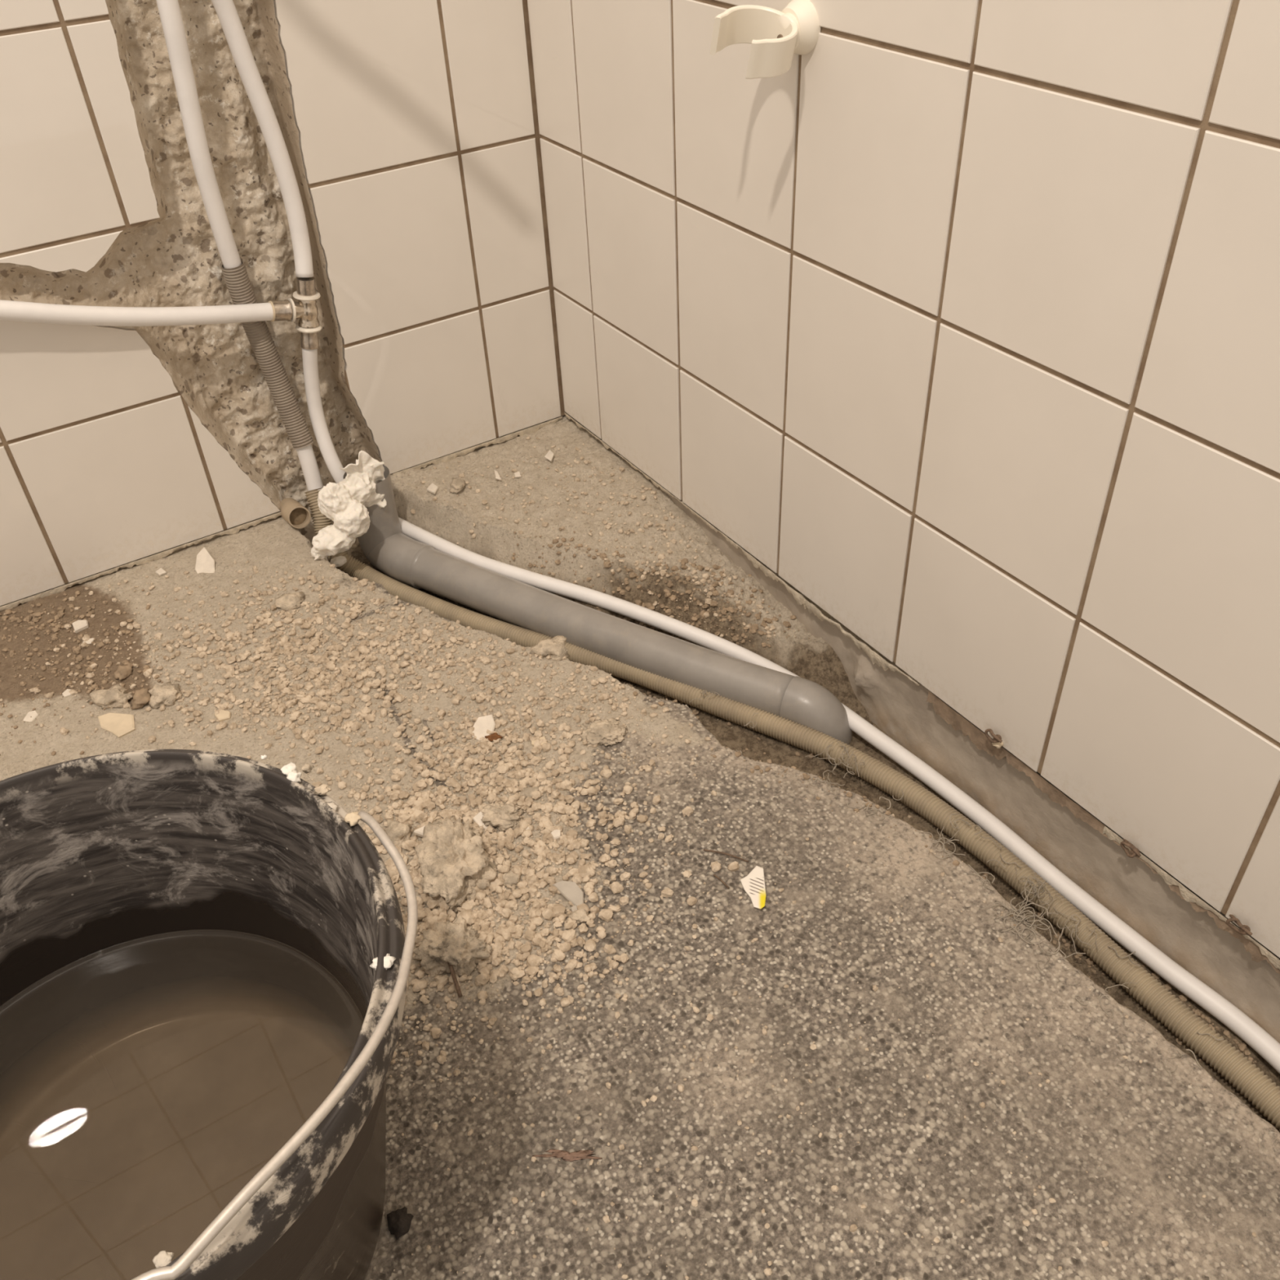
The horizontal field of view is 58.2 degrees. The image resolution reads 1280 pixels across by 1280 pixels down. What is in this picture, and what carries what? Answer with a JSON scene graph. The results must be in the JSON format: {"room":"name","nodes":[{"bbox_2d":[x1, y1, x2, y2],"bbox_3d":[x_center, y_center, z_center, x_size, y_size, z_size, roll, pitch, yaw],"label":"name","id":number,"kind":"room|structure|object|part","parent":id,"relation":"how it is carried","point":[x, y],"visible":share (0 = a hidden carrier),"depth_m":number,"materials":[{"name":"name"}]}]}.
{"room":"bathroom under renovation","nodes":[
{"label":"bathroom under renovation","id":0,"kind":"room"},
{"bbox_2d":[0,0,567,611],"bbox_3d":[-0.831,-0.827,0.257,1.660,2.518,0.051,-24,44,-24],"label":"wall","id":1,"kind":"structure","parent":0,"point":[409,128],"depth_m":1.02,"materials":[{"name":"tile"}]},
{"bbox_2d":[0,299,273,326],"bbox_3d":[-0.535,-0.257,0.885,0.500,0.167,0.023,-25,44,-25],"label":"pipe","id":2,"kind":"object","parent":1,"relation":"attached to","point":[10,310],"visible":1,"depth_m":0.96,"materials":[{"name":"white plastic"}]},
{"bbox_2d":[155,0,323,491],"bbox_3d":[-0.352,-0.450,0.905,0.038,0.804,0.046,-24,44,-24],"label":"pipe","id":3,"kind":"object","parent":1,"relation":"attached to","point":[169,11],"visible":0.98,"depth_m":0.94,"materials":[{"name":"white plastic"}]},
{"bbox_2d":[219,257,313,448],"bbox_3d":[-0.344,-0.263,1.072,0.042,0.186,0.028,-3,39,-1],"label":"conduit sleeve","id":4,"kind":"object","parent":3,"relation":"attached to","point":[237,280],"visible":0.91,"depth_m":1.07,"materials":[{"name":"grey plastic"}]},
{"bbox_2d":[211,0,313,277],"bbox_3d":[-0.265,-0.473,0.858,0.185,0.453,0.162,-24,44,-24],"label":"pipe","id":5,"kind":"object","parent":1,"relation":"attached to","point":[228,15],"visible":1,"depth_m":0.96,"materials":[{"name":"white plastic"}]},
{"bbox_2d":[0,414,1279,1279],"bbox_3d":[-0.308,0.492,0.449,1.612,0.080,1.678,-24,44,-24],"label":"floor","id":6,"kind":"structure","parent":0,"point":[1143,1126],"depth_m":0.71,"materials":[{"name":"grey concrete"}]},
{"bbox_2d":[22,710,38,721],"bbox_3d":[-0.499,0.063,0.944,0.010,0.002,0.013,6,40,11],"label":"shard","id":7,"kind":"object","parent":6,"relation":"on","point":[34,714],"visible":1,"depth_m":0.94},
{"bbox_2d":[62,688,72,697],"bbox_3d":[-0.478,0.044,0.963,0.009,0.002,0.009,-24,44,-24],"label":"shard","id":8,"kind":"object","parent":6,"relation":"on","point":[66,693],"visible":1,"depth_m":0.96},
{"bbox_2d":[71,619,88,633],"bbox_3d":[-0.500,-0.013,1.029,0.013,0.004,0.013,-24,44,-24],"label":"shard","id":9,"kind":"object","parent":6,"relation":"on","point":[78,625],"visible":1,"depth_m":1.03},
{"bbox_2d":[82,638,93,644],"bbox_3d":[-0.485,0.002,1.014,0.010,0.002,0.008,-24,44,-24],"label":"shard","id":10,"kind":"object","parent":6,"relation":"on","point":[89,642],"visible":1,"depth_m":1.01},
{"bbox_2d":[86,683,133,709],"bbox_3d":[-0.439,0.045,0.952,0.036,0.011,0.025,18,44,24],"label":"clod","id":11,"kind":"object","parent":6,"relation":"on","point":[116,696],"visible":1,"depth_m":0.95,"materials":[{"name":"beige concrete"}]},
{"bbox_2d":[97,712,134,737],"bbox_3d":[-0.423,0.068,0.933,0.026,0.003,0.035,-24,44,-24],"label":"flake","id":12,"kind":"object","parent":6,"relation":"on","point":[120,725],"visible":1,"depth_m":0.93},
{"bbox_2d":[114,663,132,680],"bbox_3d":[-0.440,0.026,0.979,0.016,0.006,0.018,25,47,30],"label":"clod","id":13,"kind":"object","parent":6,"relation":"on","point":[125,671],"visible":1,"depth_m":0.98,"materials":[{"name":"beige concrete"}]},
{"bbox_2d":[131,688,151,709],"bbox_3d":[-0.413,0.047,0.952,0.017,0.008,0.021,-11,40,-10],"label":"clod","id":14,"kind":"object","parent":6,"relation":"on","point":[141,697],"visible":1,"depth_m":0.95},
{"bbox_2d":[155,568,166,575],"bbox_3d":[-0.455,-0.064,1.091,0.007,0.002,0.010,-33,48,-32],"label":"shard","id":15,"kind":"object","parent":6,"relation":"on","point":[160,571],"visible":1,"depth_m":1.09},
{"bbox_2d":[147,680,182,708],"bbox_3d":[-0.394,0.045,0.953,0.028,0.011,0.026,-24,44,-24],"label":"clod","id":16,"kind":"object","parent":6,"relation":"on","point":[165,694],"visible":1,"depth_m":0.95,"materials":[{"name":"beige concrete"}]},
{"bbox_2d":[195,546,214,573],"bbox_3d":[-0.413,-0.071,1.094,0.019,0.015,0.041,-24,44,-24],"label":"shard","id":17,"kind":"object","parent":6,"relation":"on","point":[205,562],"visible":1,"depth_m":1.09},
{"bbox_2d":[214,710,231,721],"bbox_3d":[-0.338,0.061,0.934,0.012,0.003,0.013,-24,44,-24],"label":"shard","id":18,"kind":"object","parent":6,"relation":"on","point":[223,715],"visible":1,"depth_m":0.93},
{"bbox_2d":[272,591,305,611],"bbox_3d":[-0.319,-0.036,1.047,0.030,0.007,0.026,-24,44,-24],"label":"clod","id":19,"kind":"object","parent":6,"relation":"on","point":[289,602],"visible":1,"depth_m":1.04,"materials":[{"name":"beige concrete"}]},
{"bbox_2d":[279,497,311,528],"bbox_3d":[-0.345,-0.127,1.149,0.023,0.033,0.046,-24,44,-24],"label":"stub","id":20,"kind":"object","parent":6,"relation":"on","point":[294,513],"visible":1,"depth_m":1.14,"materials":[{"name":"plastic"}]},
{"bbox_2d":[385,819,411,847],"bbox_3d":[-0.174,0.137,0.824,0.020,0.010,0.026,-24,44,-24],"label":"clod","id":21,"kind":"object","parent":6,"relation":"on","point":[397,832],"visible":0.8,"depth_m":0.82,"materials":[{"name":"beige concrete"}]},
{"bbox_2d":[386,1206,413,1239],"bbox_3d":[-0.128,0.311,0.615,0.014,0.008,0.016,-24,44,-24],"label":"lump","id":22,"kind":"object","parent":6,"relation":"on","point":[399,1221],"visible":1,"depth_m":0.61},
{"bbox_2d":[426,483,438,494],"bbox_3d":[-0.211,-0.154,1.175,0.011,0.003,0.016,10,41,16],"label":"shard","id":23,"kind":"object","parent":6,"relation":"on","point":[433,488],"visible":1,"depth_m":1.17},
{"bbox_2d":[447,962,462,997],"bbox_3d":[-0.117,0.213,0.725,0.003,0.012,0.022,-17,41,-16],"label":"nail","id":24,"kind":"object","parent":6,"relation":"on","point":[451,966],"visible":1,"depth_m":0.72,"materials":[{"name":"metal"}]},
{"bbox_2d":[414,815,496,913],"bbox_3d":[-0.132,0.149,0.797,0.059,0.025,0.081,-24,44,-24],"label":"clod","id":25,"kind":"object","parent":6,"relation":"on","point":[452,859],"visible":1,"depth_m":0.79,"materials":[{"name":"beige concrete"}]},
{"bbox_2d":[449,477,465,493],"bbox_3d":[-0.186,-0.158,1.172,0.016,0.006,0.025,-3,39,0],"label":"clod","id":26,"kind":"object","parent":6,"relation":"on","point":[457,485],"visible":1,"depth_m":1.17,"materials":[{"name":"beige concrete"}]},
{"bbox_2d":[472,811,488,829],"bbox_3d":[-0.114,0.132,0.833,0.008,0.008,0.014,-33,48,-31],"label":"shard","id":27,"kind":"object","parent":6,"relation":"on","point":[477,819],"visible":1,"depth_m":0.83},
{"bbox_2d":[484,732,502,741],"bbox_3d":[-0.114,0.076,0.901,0.013,0.004,0.011,-24,44,-24],"label":"lump","id":28,"kind":"object","parent":6,"relation":"on","point":[495,735],"visible":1,"depth_m":0.90,"materials":[{"name":"brown soil"}]},
{"bbox_2d":[494,470,501,480],"bbox_3d":[-0.148,-0.171,1.192,0.004,0.002,0.021,-14,41,-13],"label":"shard","id":29,"kind":"object","parent":6,"relation":"on","point":[497,476],"visible":1,"depth_m":1.19},
{"bbox_2d":[480,802,526,831],"bbox_3d":[-0.101,0.127,0.834,0.036,0.009,0.029,1,39,4],"label":"clod","id":30,"kind":"object","parent":6,"relation":"on","point":[504,817],"visible":1,"depth_m":0.83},
{"bbox_2d":[514,471,520,477],"bbox_3d":[-0.128,-0.172,1.197,0.006,0.002,0.008,-11,40,-9],"label":"shard","id":31,"kind":"object","parent":6,"relation":"on","point":[517,474],"visible":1,"depth_m":1.20},
{"bbox_2d":[531,736,546,746],"bbox_3d":[-0.078,0.080,0.895,0.012,0.002,0.010,-11,40,-9],"label":"flake","id":32,"kind":"object","parent":6,"relation":"on","point":[541,737],"visible":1,"depth_m":0.90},
{"bbox_2d":[528,635,569,661],"bbox_3d":[-0.076,0.007,0.976,0.033,0.011,0.032,-24,44,-24],"label":"clod","id":33,"kind":"object","parent":6,"relation":"on","point":[554,646],"visible":1,"depth_m":0.97,"materials":[{"name":"beige concrete"}]},
{"bbox_2d":[544,449,554,462],"bbox_3d":[-0.096,-0.195,1.216,0.009,0.002,0.022,4,40,8],"label":"shard","id":34,"kind":"object","parent":6,"relation":"on","point":[549,455],"visible":1,"depth_m":1.21},
{"bbox_2d":[532,1148,603,1161],"bbox_3d":[-0.040,0.288,0.642,0.040,0.001,0.007,0,39,4],"label":"flake","id":35,"kind":"object","parent":6,"relation":"on","point":[580,1154],"visible":1,"depth_m":0.64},
{"bbox_2d":[552,880,583,906],"bbox_3d":[-0.046,0.171,0.780,0.012,0.007,0.027,-33,48,-31],"label":"shard","id":36,"kind":"object","parent":6,"relation":"on","point":[571,891],"visible":1,"depth_m":0.78},
{"bbox_2d":[570,905,577,912],"bbox_3d":[-0.043,0.182,0.770,0.005,0.003,0.007,-24,44,-24],"label":"shard","id":37,"kind":"object","parent":6,"relation":"on","point":[574,908],"visible":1,"depth_m":0.77},
{"bbox_2d":[343,464,852,745],"bbox_3d":[-0.057,-0.025,1.057,0.540,0.147,0.055,20,45,26],"label":"pipe","id":38,"kind":"object","parent":6,"relation":"on","point":[406,560],"visible":0.77,"depth_m":1.04,"materials":[{"name":"grey plastic"}]},
{"bbox_2d":[311,450,386,567],"bbox_3d":[-0.275,-0.121,1.101,0.045,0.107,0.095,26,47,30],"label":"foam","id":39,"kind":"object","parent":38,"relation":"in","point":[345,502],"visible":0.98,"depth_m":1.09,"materials":[{"name":"white plastic"}]},
{"bbox_2d":[579,718,627,746],"bbox_3d":[-0.028,0.071,0.899,0.040,0.008,0.032,-24,44,-24],"label":"clod","id":40,"kind":"object","parent":6,"relation":"on","point":[606,732],"visible":1,"depth_m":0.90,"materials":[{"name":"beige concrete"}]},
{"bbox_2d":[0,427,1257,1279],"bbox_3d":[-0.103,0.167,0.832,0.692,0.080,0.994,-24,44,-24],"label":"crumbs","id":41,"kind":"object","parent":6,"relation":"on","point":[506,902],"visible":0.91,"depth_m":0.88,"materials":[{"name":"beige concrete"}]},
{"bbox_2d":[0,749,417,1279],"bbox_3d":[-0.247,0.227,0.545,0.312,0.233,0.303,-24,44,-24],"label":"bucket","id":42,"kind":"object","parent":41,"relation":"on","point":[206,957],"visible":1,"depth_m":0.61,"materials":[{"name":"black plastic"}]},
{"bbox_3d":[-0.218,0.176,0.436,0.314,0.020,0.183,-24,44,-24],"label":"handle","id":43,"kind":"part","parent":42,"relation":"part of","materials":[{"name":"metal"}]},
{"bbox_2d":[413,826,424,837],"bbox_3d":[-0.151,0.138,0.819,0.020,0.004,0.010,2,39,6],"label":"shard","id":44,"kind":"object","parent":41,"relation":"on","point":[419,832],"visible":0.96,"depth_m":0.82},
{"bbox_2d":[413,914,493,977],"bbox_3d":[-0.122,0.195,0.739,0.048,0.025,0.042,-24,44,-24],"label":"clod","id":45,"kind":"object","parent":41,"relation":"on","point":[456,944],"visible":1,"depth_m":0.73,"materials":[{"name":"beige concrete"}]},
{"bbox_2d":[471,714,495,740],"bbox_3d":[-0.123,0.070,0.909,0.019,0.008,0.022,-9,40,-7],"label":"shard","id":46,"kind":"object","parent":41,"relation":"on","point":[484,723],"visible":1,"depth_m":0.91},
{"bbox_2d":[502,870,521,887],"bbox_3d":[-0.089,0.164,0.790,0.013,0.007,0.014,-24,44,-24],"label":"clod","id":47,"kind":"object","parent":41,"relation":"on","point":[510,877],"visible":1,"depth_m":0.79,"materials":[{"name":"beige concrete"}]},
{"bbox_2d":[519,786,538,799],"bbox_3d":[-0.082,0.113,0.850,0.018,0.006,0.013,-9,40,-7],"label":"clod","id":48,"kind":"object","parent":41,"relation":"on","point":[526,792],"visible":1,"depth_m":0.85,"materials":[{"name":"beige concrete"}]},
{"bbox_2d":[551,829,560,840],"bbox_3d":[-0.059,0.139,0.820,0.008,0.004,0.008,-24,44,-24],"label":"shard","id":49,"kind":"object","parent":41,"relation":"on","point":[556,834],"visible":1,"depth_m":0.82},
{"bbox_2d":[568,908,591,924],"bbox_3d":[-0.040,0.183,0.766,0.016,0.006,0.012,-8,40,-6],"label":"clod","id":50,"kind":"object","parent":41,"relation":"on","point":[580,915],"visible":1,"depth_m":0.76,"materials":[{"name":"beige concrete"}]},
{"bbox_2d":[0,528,1257,1062],"bbox_3d":[-0.075,0.047,0.980,1.084,0.076,0.416,9,41,14],"label":"dirt","id":51,"kind":"object","parent":6,"relation":"on","point":[1242,1046],"visible":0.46,"depth_m":1.03,"materials":[{"name":"brown soil"}]},
{"bbox_2d":[713,874,728,888],"bbox_3d":[0.056,0.165,0.786,0.001,0.002,0.015,-28,45,-27],"label":"twig","id":52,"kind":"object","parent":6,"relation":"on","point":[714,875],"visible":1,"depth_m":0.79,"materials":[{"name":"wood"}]},
{"bbox_2d":[703,848,748,862],"bbox_3d":[0.060,0.150,0.803,0.033,0.003,0.001,12,41,17],"label":"twig","id":53,"kind":"object","parent":6,"relation":"on","point":[706,850],"visible":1,"depth_m":0.80,"materials":[{"name":"wood"}]},
{"bbox_2d":[740,866,765,909],"bbox_3d":[0.076,0.168,0.778,0.016,0.003,0.037,-2,39,1],"label":"scrap","id":54,"kind":"object","parent":6,"relation":"on","point":[753,884],"visible":1,"depth_m":0.78,"materials":[{"name":"white paper"}]},
{"bbox_2d":[333,572,1223,1077],"bbox_3d":[0.061,0.082,0.916,0.798,0.054,0.146,27,48,32],"label":"thread","id":55,"kind":"object","parent":6,"relation":"on","point":[1034,888],"visible":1,"depth_m":0.78},
{"bbox_2d":[302,348,1279,1073],"bbox_3d":[0.207,0.082,0.786,0.172,0.231,1.382,-32,47,-30],"label":"pipe","id":56,"kind":"object","parent":6,"relation":"on","point":[1204,996],"visible":0.78,"depth_m":0.92,"materials":[{"name":"white plastic"}]},
{"bbox_2d":[267,276,321,349],"bbox_3d":[-0.314,-0.297,1.055,0.049,0.066,0.025,-24,44,-24],"label":"pipe fitting","id":57,"kind":"object","parent":56,"relation":"attached to","point":[305,309],"visible":1,"depth_m":1.05,"materials":[{"name":"metal"}]},
{"bbox_2d":[304,488,1279,1131],"bbox_3d":[0.204,0.162,0.797,0.180,0.094,1.419,-32,47,-31],"label":"conduit","id":58,"kind":"object","parent":6,"relation":"on","point":[1220,1055],"visible":0.84,"depth_m":0.88,"materials":[{"name":"beige plastic"}]},
{"bbox_2d":[526,0,1279,1043],"bbox_3d":[0.316,-0.698,0.026,0.016,2.518,1.662,-24,44,-24],"label":"wall","id":59,"kind":"structure","parent":0,"point":[953,326],"depth_m":0.74,"materials":[{"name":"tile"}]},
{"bbox_2d":[710,0,820,79],"bbox_3d":[0.080,-0.385,0.735,0.061,0.037,0.053,-24,44,-24],"label":"clip","id":60,"kind":"object","parent":59,"relation":"attached to","point":[774,35],"visible":1,"depth_m":0.73,"materials":[{"name":"white plastic"}]},
{"bbox_2d":[984,728,1003,748],"bbox_3d":[0.260,0.070,0.843,0.012,0.013,0.019,-24,44,-24],"label":"nail","id":61,"kind":"object","parent":59,"relation":"attached to","point":[997,741],"visible":1,"depth_m":0.84,"materials":[{"name":"metal"}]},
{"bbox_2d":[1120,838,1141,857],"bbox_3d":[0.325,0.138,0.765,0.008,0.010,0.021,-8,40,-7],"label":"nail","id":62,"kind":"object","parent":59,"relation":"attached to","point":[1134,851],"visible":1,"depth_m":0.76,"materials":[{"name":"metal"}]},
{"bbox_2d":[1226,914,1252,936],"bbox_3d":[0.370,0.175,0.709,0.012,0.010,0.019,-24,44,-24],"label":"nail","id":63,"kind":"object","parent":59,"relation":"attached to","point":[1244,930],"visible":1,"depth_m":0.71,"materials":[{"name":"metal"}]}
]}

